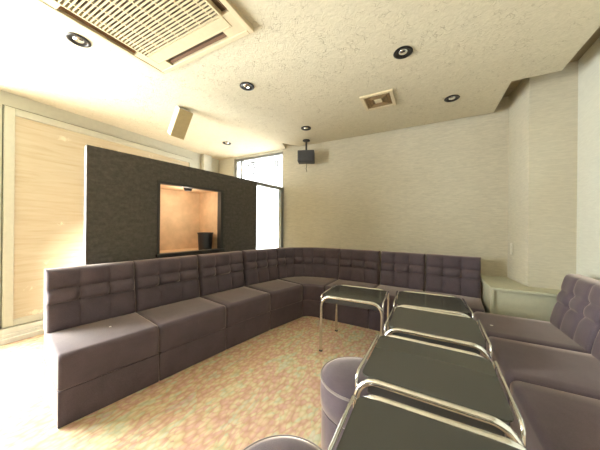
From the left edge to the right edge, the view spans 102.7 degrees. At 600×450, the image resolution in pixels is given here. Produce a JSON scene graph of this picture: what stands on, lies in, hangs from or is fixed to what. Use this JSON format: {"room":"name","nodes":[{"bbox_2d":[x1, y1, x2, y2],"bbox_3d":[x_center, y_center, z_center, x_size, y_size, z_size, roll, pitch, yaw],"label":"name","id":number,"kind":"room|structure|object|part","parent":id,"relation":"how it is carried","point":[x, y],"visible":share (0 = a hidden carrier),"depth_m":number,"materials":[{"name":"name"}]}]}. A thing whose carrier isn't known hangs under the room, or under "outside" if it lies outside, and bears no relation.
{"room":"karaoke lounge","nodes":[
{"label":"karaoke lounge","id":0,"kind":"room"},
{"bbox_2d":[0,90,218,329],"bbox_3d":[-3.125,-0.180,2.010,0.150,2.600,6.200,1,0,28],"label":"wall","id":1,"kind":"structure","parent":0,"point":[6,98],"depth_m":2.83,"materials":[{"name":"beige paint"}]},
{"bbox_2d":[0,319,43,345],"bbox_3d":[-2.259,1.066,3.389,0.100,0.125,2.940,1,0,28],"label":"baseboard","id":2,"kind":"structure","parent":1,"relation":"attached to","point":[23,331],"depth_m":2.39,"materials":[{"name":"beige wood"}]},
{"bbox_2d":[0,104,192,328],"bbox_3d":[-2.368,-0.086,3.239,0.030,2.166,2.116,1,0,28],"label":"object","id":3,"kind":"structure","parent":1,"relation":"in","point":[42,177],"depth_m":2.53,"materials":[{"name":"beige wood"}]},
{"bbox_2d":[201,154,211,171],"bbox_3d":[-1.724,-0.144,4.401,0.070,2.305,0.180,1,0,28],"label":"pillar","id":4,"kind":"structure","parent":1,"relation":"attached to","point":[206,160],"depth_m":4.36,"materials":[{"name":"beige paint"}]},
{"bbox_2d":[0,316,391,449],"bbox_3d":[-0.973,1.191,0.853,5.060,0.100,6.500,1,0,28],"label":"floor","id":5,"kind":"structure","parent":0,"point":[266,384],"depth_m":1.57,"materials":[{"name":"carpet"}]},
{"bbox_2d":[43,261,158,428],"bbox_3d":[-1.418,0.721,1.725,0.590,0.830,0.528,1,0,38],"label":"sofa section","id":6,"kind":"object","parent":5,"relation":"on","point":[90,365],"visible":1,"depth_m":1.64,"materials":[{"name":"purple fabric"}]},
{"bbox_3d":[-1.592,0.521,1.861,0.147,0.432,0.528,1,0,38],"label":"backrest","id":7,"kind":"part","parent":6,"relation":"part of","materials":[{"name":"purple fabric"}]},
{"bbox_3d":[-1.419,0.827,1.725,0.590,0.202,0.528,1,0,38],"label":"seat","id":8,"kind":"part","parent":6,"relation":"part of","materials":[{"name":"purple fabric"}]},
{"bbox_2d":[83,145,256,264],"bbox_3d":[-1.372,0.242,2.844,0.530,1.790,1.897,1,0,35],"label":"wall","id":9,"kind":"structure","parent":5,"relation":"on","point":[136,207],"depth_m":2.37,"materials":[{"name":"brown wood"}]},
{"bbox_3d":[-1.748,0.238,1.955,0.064,1.790,0.012,1,0,35],"label":"trim","id":10,"kind":"part","parent":9,"relation":"part of","materials":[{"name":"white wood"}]},
{"bbox_3d":[-1.203,-0.071,2.697,0.090,0.757,0.791,1,0,35],"label":"niche frame","id":11,"kind":"part","parent":9,"relation":"part of","materials":[{"name":"black paint"}]},
{"bbox_2d":[197,232,212,249],"bbox_3d":[-1.179,0.187,2.987,0.190,0.212,0.190,1,0,28],"label":"bucket","id":12,"kind":"object","parent":9,"relation":"in","point":[205,239],"visible":0.88,"depth_m":2.92,"materials":[{"name":"black plastic"}]},
{"bbox_2d":[133,255,225,380],"bbox_3d":[-1.080,0.725,2.164,0.590,0.830,0.572,1,0,38],"label":"sofa section","id":13,"kind":"object","parent":5,"relation":"on","point":[192,330],"visible":0.91,"depth_m":2.09,"materials":[{"name":"purple fabric"}]},
{"bbox_3d":[-1.254,0.524,2.299,0.147,0.432,0.572,1,0,38],"label":"backrest","id":14,"kind":"part","parent":13,"relation":"part of","materials":[{"name":"purple fabric"}]},
{"bbox_3d":[-1.081,0.831,2.164,0.590,0.202,0.572,1,0,38],"label":"seat","id":15,"kind":"part","parent":13,"relation":"part of","materials":[{"name":"purple fabric"}]},
{"bbox_2d":[197,251,269,348],"bbox_3d":[-0.722,0.728,2.615,0.590,0.830,0.555,1,0,39],"label":"sofa section","id":16,"kind":"object","parent":5,"relation":"on","point":[221,275],"visible":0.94,"depth_m":2.54,"materials":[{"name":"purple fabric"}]},
{"bbox_3d":[-0.892,0.527,2.756,0.147,0.432,0.554,1,0,39],"label":"backrest","id":17,"kind":"part","parent":16,"relation":"part of","materials":[{"name":"purple fabric"}]},
{"bbox_3d":[-0.723,0.834,2.615,0.590,0.202,0.554,1,0,39],"label":"seat","id":18,"kind":"part","parent":16,"relation":"part of","materials":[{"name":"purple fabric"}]},
{"bbox_2d":[257,182,283,247],"bbox_3d":[-0.480,0.250,3.753,0.060,1.790,0.617,1,0,35],"label":"door frame","id":19,"kind":"structure","parent":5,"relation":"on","point":[281,189],"depth_m":3.95,"materials":[{"name":"grey metal"}]},
{"bbox_2d":[241,248,301,329],"bbox_3d":[-0.355,0.732,3.039,0.590,0.830,0.524,1,0,43],"label":"sofa section","id":20,"kind":"object","parent":5,"relation":"on","point":[260,270],"visible":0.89,"depth_m":2.98,"materials":[{"name":"purple fabric"}]},
{"bbox_3d":[-0.516,0.531,3.189,0.147,0.432,0.524,1,0,43],"label":"backrest","id":21,"kind":"part","parent":20,"relation":"part of","materials":[{"name":"purple fabric"}]},
{"bbox_3d":[-0.356,0.838,3.039,0.590,0.202,0.524,1,0,43],"label":"seat","id":22,"kind":"part","parent":20,"relation":"part of","materials":[{"name":"purple fabric"}]},
{"bbox_2d":[243,434,322,449],"bbox_3d":[-0.059,0.947,0.696,0.376,0.406,0.376,1,0,28],"label":"round stool","id":23,"kind":"object","parent":5,"relation":"on","point":[282,441],"visible":1,"depth_m":0.83,"materials":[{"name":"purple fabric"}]},
{"bbox_2d":[275,247,340,318],"bbox_3d":[0.072,0.736,3.405,0.853,0.830,0.688,1,0,28],"label":"curved sofa section","id":24,"kind":"object","parent":5,"relation":"on","point":[313,268],"visible":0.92,"depth_m":3.43,"materials":[{"name":"purple fabric"}]},
{"bbox_3d":[0.104,0.537,3.511,0.986,0.432,0.295,1,0,-1],"label":"backrest","id":25,"kind":"part","parent":24,"relation":"part of","materials":[{"name":"purple fabric"}]},
{"bbox_3d":[0.071,0.842,3.394,0.843,0.202,0.650,1,0,28],"label":"seat","id":26,"kind":"part","parent":24,"relation":"part of","materials":[{"name":"purple fabric"}]},
{"bbox_2d":[320,356,372,449],"bbox_3d":[0.290,0.950,1.229,0.376,0.406,0.376,1,0,28],"label":"round stool","id":27,"kind":"object","parent":5,"relation":"on","point":[337,384],"visible":0.46,"depth_m":1.15,"materials":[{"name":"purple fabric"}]},
{"bbox_2d":[325,249,379,327],"bbox_3d":[0.685,0.742,3.088,0.541,0.830,0.590,1,0,30],"label":"sofa section","id":28,"kind":"object","parent":5,"relation":"on","point":[357,267],"visible":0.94,"depth_m":3.14,"materials":[{"name":"purple fabric"}]},
{"bbox_3d":[0.684,0.848,3.088,0.541,0.202,0.590,1,0,30],"label":"seat","id":29,"kind":"part","parent":28,"relation":"part of","materials":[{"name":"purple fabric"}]},
{"bbox_3d":[0.799,0.544,3.279,0.541,0.432,0.147,1,0,30],"label":"backrest","id":30,"kind":"part","parent":28,"relation":"part of","materials":[{"name":"purple fabric"}]},
{"bbox_2d":[319,285,389,351],"bbox_3d":[0.539,0.895,2.309,0.570,0.520,0.505,1,0,26],"label":"glass table","id":31,"kind":"object","parent":5,"relation":"on","point":[348,295],"visible":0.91,"depth_m":2.20,"materials":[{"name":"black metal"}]},
{"bbox_3d":[0.296,0.714,2.429,0.015,0.158,0.459,1,0,26],"label":"rail","id":32,"kind":"part","parent":31,"relation":"part of","materials":[{"name":"silver metal"}]},
{"bbox_3d":[0.541,0.647,2.309,0.513,0.008,0.440,1,0,26],"label":"glass","id":33,"kind":"part","parent":31,"relation":"part of","materials":[{"name":"glass"}]},
{"bbox_3d":[0.643,0.893,2.521,0.565,0.514,0.028,1,0,26],"label":"leg frame","id":34,"kind":"part","parent":31,"relation":"part of","materials":[{"name":"silver metal"}]},
{"bbox_3d":[0.785,0.719,2.189,0.015,0.158,0.459,1,0,26],"label":"rail","id":35,"kind":"part","parent":31,"relation":"part of","materials":[{"name":"silver metal"}]},
{"bbox_2d":[369,251,425,330],"bbox_3d":[1.149,0.746,2.805,0.513,0.830,0.590,1,0,33],"label":"sofa section","id":36,"kind":"object","parent":5,"relation":"on","point":[400,271],"visible":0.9,"depth_m":2.90,"materials":[{"name":"purple fabric"}]},
{"bbox_3d":[1.148,0.852,2.805,0.512,0.202,0.590,1,0,33],"label":"seat","id":37,"kind":"part","parent":36,"relation":"part of","materials":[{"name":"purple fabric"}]},
{"bbox_3d":[1.270,0.548,2.992,0.512,0.432,0.147,1,0,33],"label":"backrest","id":38,"kind":"part","parent":36,"relation":"part of","materials":[{"name":"purple fabric"}]},
{"bbox_2d":[327,394,527,449],"bbox_3d":[0.344,0.893,0.596,0.570,0.520,0.505,1,0,28],"label":"glass table","id":39,"kind":"object","parent":5,"relation":"on","point":[375,422],"visible":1,"depth_m":0.75,"materials":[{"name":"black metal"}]},
{"bbox_3d":[0.105,0.712,0.725,0.015,0.158,0.459,1,0,28],"label":"rail","id":40,"kind":"part","parent":39,"relation":"part of","materials":[{"name":"silver metal"}]},
{"bbox_2d":[392,291,473,334],"bbox_3d":[1.123,0.901,2.085,0.570,0.520,0.505,1,0,26],"label":"glass table","id":41,"kind":"object","parent":5,"relation":"on","point":[436,302],"visible":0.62,"depth_m":2.04,"materials":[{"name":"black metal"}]},
{"bbox_3d":[0.879,0.719,2.203,0.015,0.158,0.459,1,0,26],"label":"rail","id":42,"kind":"part","parent":41,"relation":"part of","materials":[{"name":"silver metal"}]},
{"bbox_3d":[1.225,0.899,2.298,0.565,0.514,0.028,1,0,26],"label":"leg frame","id":43,"kind":"part","parent":41,"relation":"part of","materials":[{"name":"silver metal"}]},
{"bbox_3d":[1.021,0.897,1.872,0.565,0.514,0.028,1,0,26],"label":"leg frame","id":44,"kind":"part","parent":41,"relation":"part of","materials":[{"name":"silver metal"}]},
{"bbox_3d":[1.125,0.653,2.085,0.513,0.008,0.440,1,0,26],"label":"glass","id":45,"kind":"part","parent":41,"relation":"part of","materials":[{"name":"glass"}]},
{"bbox_3d":[1.370,0.724,1.967,0.015,0.158,0.459,1,0,26],"label":"rail","id":46,"kind":"part","parent":41,"relation":"part of","materials":[{"name":"silver metal"}]},
{"bbox_2d":[384,306,492,363],"bbox_3d":[0.893,0.899,1.614,0.570,0.520,0.505,1,0,29],"label":"glass table","id":47,"kind":"object","parent":5,"relation":"on","point":[458,331],"visible":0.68,"depth_m":1.51,"materials":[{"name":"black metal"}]},
{"bbox_3d":[0.656,0.717,1.746,0.015,0.158,0.459,1,0,29],"label":"rail","id":48,"kind":"part","parent":47,"relation":"part of","materials":[{"name":"silver metal"}]},
{"bbox_3d":[1.008,0.897,1.820,0.565,0.514,0.028,1,0,29],"label":"leg frame","id":49,"kind":"part","parent":47,"relation":"part of","materials":[{"name":"silver metal"}]},
{"bbox_3d":[0.895,0.651,1.614,0.513,0.008,0.440,1,0,29],"label":"glass","id":50,"kind":"part","parent":47,"relation":"part of","materials":[{"name":"black glass"}]},
{"bbox_3d":[0.778,0.894,1.407,0.565,0.514,0.028,1,0,29],"label":"leg frame","id":51,"kind":"part","parent":47,"relation":"part of","materials":[{"name":"silver metal"}]},
{"bbox_3d":[1.133,0.722,1.481,0.015,0.158,0.459,1,0,29],"label":"rail","id":52,"kind":"part","parent":47,"relation":"part of","materials":[{"name":"silver metal"}]},
{"bbox_2d":[354,334,525,447],"bbox_3d":[0.591,0.896,1.102,0.570,0.520,0.505,1,0,30],"label":"glass table","id":53,"kind":"object","parent":5,"relation":"on","point":[463,386],"visible":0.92,"depth_m":0.99,"materials":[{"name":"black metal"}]},
{"bbox_3d":[0.356,0.714,1.237,0.015,0.158,0.459,1,0,30],"label":"rail","id":54,"kind":"part","parent":53,"relation":"part of","materials":[{"name":"silver metal"}]},
{"bbox_3d":[0.708,0.894,1.308,0.565,0.514,0.028,1,0,30],"label":"leg frame","id":55,"kind":"part","parent":53,"relation":"part of","materials":[{"name":"silver metal"}]},
{"bbox_3d":[0.594,0.648,1.102,0.513,0.008,0.440,1,0,30],"label":"glass","id":56,"kind":"part","parent":53,"relation":"part of","materials":[{"name":"black glass"}]},
{"bbox_3d":[0.475,0.892,0.897,0.565,0.514,0.028,1,0,30],"label":"leg frame","id":57,"kind":"part","parent":53,"relation":"part of","materials":[{"name":"silver metal"}]},
{"bbox_3d":[0.830,0.719,0.968,0.015,0.158,0.459,1,0,30],"label":"rail","id":58,"kind":"part","parent":53,"relation":"part of","materials":[{"name":"silver metal"}]},
{"bbox_2d":[425,254,484,317],"bbox_3d":[1.590,0.750,2.521,0.525,0.830,0.590,1,0,33],"label":"sofa section","id":59,"kind":"object","parent":5,"relation":"on","point":[456,276],"visible":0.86,"depth_m":2.64,"materials":[{"name":"purple fabric"}]},
{"bbox_3d":[1.713,0.552,2.707,0.525,0.432,0.147,1,0,33],"label":"backrest","id":60,"kind":"part","parent":59,"relation":"part of","materials":[{"name":"purple fabric"}]},
{"bbox_3d":[1.589,0.856,2.521,0.525,0.202,0.590,1,0,33],"label":"seat","id":61,"kind":"part","parent":59,"relation":"part of","materials":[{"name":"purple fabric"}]},
{"bbox_2d":[474,274,599,357],"bbox_3d":[1.714,0.766,1.753,0.665,0.800,0.546,1,0,28],"label":"sofa section","id":62,"kind":"object","parent":5,"relation":"on","point":[574,324],"visible":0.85,"depth_m":1.67,"materials":[{"name":"purple fabric"}]},
{"bbox_3d":[1.713,0.858,1.753,0.665,0.202,0.546,1,0,28],"label":"seat","id":63,"kind":"part","parent":62,"relation":"part of","materials":[{"name":"purple fabric"}]},
{"bbox_3d":[1.932,0.570,1.637,0.174,0.402,0.546,1,0,28],"label":"backrest","id":64,"kind":"part","parent":62,"relation":"part of","materials":[{"name":"purple fabric"}]},
{"bbox_2d":[486,330,599,438],"bbox_3d":[1.458,0.764,1.274,0.665,0.800,0.531,1,0,28],"label":"sofa section","id":65,"kind":"object","parent":5,"relation":"on","point":[578,373],"visible":0.48,"depth_m":1.29,"materials":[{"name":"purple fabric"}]},
{"bbox_3d":[1.457,0.855,1.274,0.665,0.202,0.531,1,0,28],"label":"seat","id":66,"kind":"part","parent":65,"relation":"part of","materials":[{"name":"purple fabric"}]},
{"bbox_3d":[1.677,0.567,1.159,0.174,0.402,0.531,1,0,28],"label":"backrest","id":67,"kind":"part","parent":65,"relation":"part of","materials":[{"name":"purple fabric"}]},
{"bbox_2d":[510,381,599,449],"bbox_3d":[1.205,0.762,0.800,0.665,0.800,0.536,1,0,28],"label":"sofa section","id":68,"kind":"object","parent":5,"relation":"on","point":[553,419],"visible":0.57,"depth_m":0.95,"materials":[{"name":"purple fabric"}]},
{"bbox_2d":[0,0,599,159],"bbox_3d":[-1.030,-1.375,0.897,4.575,0.170,6.200,1,0,28],"label":"ceiling","id":69,"kind":"structure","parent":0,"point":[310,63],"depth_m":1.94,"materials":[{"name":"beige paint"}]},
{"bbox_2d":[65,33,90,47],"bbox_3d":[-1.539,-1.288,1.670,0.134,0.011,0.134,1,0,28],"label":"recessed light","id":70,"kind":"object","parent":69,"relation":"in","point":[76,39],"visible":1,"depth_m":1.66,"materials":[{"name":"brown metal"}]},
{"bbox_3d":[-1.539,-1.288,1.670,0.062,0.010,0.062,1,0,28],"label":"bulb","id":71,"kind":"part","parent":70,"relation":"part of","materials":[{"name":"white glass"}]},
{"bbox_2d":[33,0,253,74],"bbox_3d":[-0.948,-1.273,1.354,0.966,0.032,0.966,1,0,28],"label":"air conditioner","id":72,"kind":"object","parent":69,"relation":"attached to","point":[164,36],"visible":1,"depth_m":1.51,"materials":[{"name":"beige plastic"}]},
{"bbox_2d":[58,0,218,55],"bbox_3d":[-0.965,-1.269,1.323,0.742,0.017,0.669,1,0,28],"label":"grille","id":73,"kind":"object","parent":72,"relation":"attached to","point":[148,27],"depth_m":1.47,"materials":[{"name":"beige plastic"}]},
{"bbox_2d":[167,106,192,139],"bbox_3d":[-1.339,-1.167,2.683,0.270,0.348,0.156,1,0,34],"label":"speaker","id":74,"kind":"object","parent":69,"relation":"attached to","point":[181,118],"visible":0.94,"depth_m":2.64},
{"bbox_2d":[240,82,253,90],"bbox_3d":[-0.486,-1.278,2.202,0.134,0.011,0.134,1,0,28],"label":"recessed light","id":75,"kind":"object","parent":69,"relation":"in","point":[246,86],"visible":1,"depth_m":2.19,"materials":[{"name":"silver metal"}]},
{"bbox_2d":[297,139,314,170],"bbox_3d":[0.093,-1.044,3.586,0.244,0.471,0.166,1,0,8],"label":"ceiling speaker","id":76,"kind":"object","parent":69,"relation":"hanging from","point":[305,156],"visible":1,"depth_m":3.51,"materials":[{"name":"black paint"}]},
{"bbox_2d":[298,150,312,160],"bbox_3d":[0.082,-1.029,3.507,0.216,0.144,0.007,1,0,8],"label":"grille","id":77,"kind":"object","parent":76,"relation":"attached to","point":[302,155],"depth_m":3.50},
{"bbox_2d":[301,126,310,130],"bbox_3d":[0.079,-1.273,3.133,0.134,0.011,0.134,1,0,28],"label":"recessed light","id":78,"kind":"object","parent":69,"relation":"in","point":[305,128],"visible":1,"depth_m":3.12,"materials":[{"name":"silver metal"}]},
{"bbox_2d":[359,89,396,110],"bbox_3d":[0.793,-1.264,2.428,0.310,0.016,0.310,1,0,28],"label":"ceiling vent","id":79,"kind":"object","parent":69,"relation":"in","point":[386,98],"visible":1,"depth_m":2.41,"materials":[{"name":"beige plastic"}]},
{"bbox_2d":[393,46,412,58],"bbox_3d":[0.754,-1.266,1.756,0.134,0.011,0.134,1,0,28],"label":"recessed light","id":80,"kind":"object","parent":69,"relation":"in","point":[402,52],"visible":1,"depth_m":1.75,"materials":[{"name":"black metal"}]},
{"bbox_3d":[0.754,-1.266,1.756,0.062,0.010,0.062,1,0,28],"label":"bulb","id":81,"kind":"part","parent":80,"relation":"part of","materials":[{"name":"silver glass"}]},
{"bbox_2d":[444,95,459,101],"bbox_3d":[1.502,-1.259,2.373,0.134,0.011,0.134,1,0,28],"label":"recessed light","id":82,"kind":"object","parent":69,"relation":"in","point":[451,98],"visible":1,"depth_m":2.37,"materials":[{"name":"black metal"}]},
{"bbox_2d":[503,26,599,96],"bbox_3d":[-0.947,-1.509,0.853,5.060,0.100,6.500,1,0,28],"label":"cove","id":83,"kind":"object","parent":69,"relation":"attached to","point":[596,34],"depth_m":1.99,"materials":[{"name":"beige paint"}]},
{"bbox_2d":[219,96,508,284],"bbox_3d":[0.535,-0.145,3.654,5.060,2.600,0.150,1,0,28],"label":"wall","id":84,"kind":"structure","parent":0,"point":[441,188],"depth_m":3.10,"materials":[{"name":"beige paint"}]},
{"bbox_2d":[235,152,282,248],"bbox_3d":[-0.740,-0.107,4.335,1.090,2.300,0.070,1,0,28],"label":"window","id":85,"kind":"structure","parent":84,"relation":"in","point":[268,169],"depth_m":4.26,"materials":[{"name":"clear glass"}]},
{"bbox_3d":[-0.740,-0.107,4.335,1.090,2.300,0.070,1,0,28],"label":"frame","id":86,"kind":"part","parent":85,"relation":"part of","materials":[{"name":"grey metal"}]},
{"bbox_2d":[481,275,560,321],"bbox_3d":[2.158,0.866,2.321,0.625,0.610,0.665,1,0,28],"label":"ledge","id":87,"kind":"object","parent":84,"relation":"attached to","point":[506,296],"depth_m":2.12,"materials":[{"name":"beige paint"}]},
{"bbox_2d":[507,61,577,289],"bbox_3d":[2.336,-0.128,2.353,0.358,2.600,0.450,1,0,28],"label":"wall pier","id":88,"kind":"object","parent":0,"point":[543,109],"visible":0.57,"depth_m":2.17,"materials":[{"name":"beige paint"}]},
{"bbox_2d":[510,243,512,254],"bbox_3d":[2.230,0.241,2.532,0.014,0.120,0.056,1,0,28],"label":"wall switch","id":89,"kind":"object","parent":88,"relation":"attached to","point":[511,244],"visible":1,"depth_m":2.52,"materials":[{"name":"beige plastic"}]},
{"bbox_2d":[576,37,599,280],"bbox_3d":[1.170,-0.139,-0.369,0.150,2.600,6.350,1,0,28],"label":"wall","id":90,"kind":"structure","parent":0,"point":[588,143],"depth_m":1.92,"materials":[{"name":"beige paint"}]}
]}

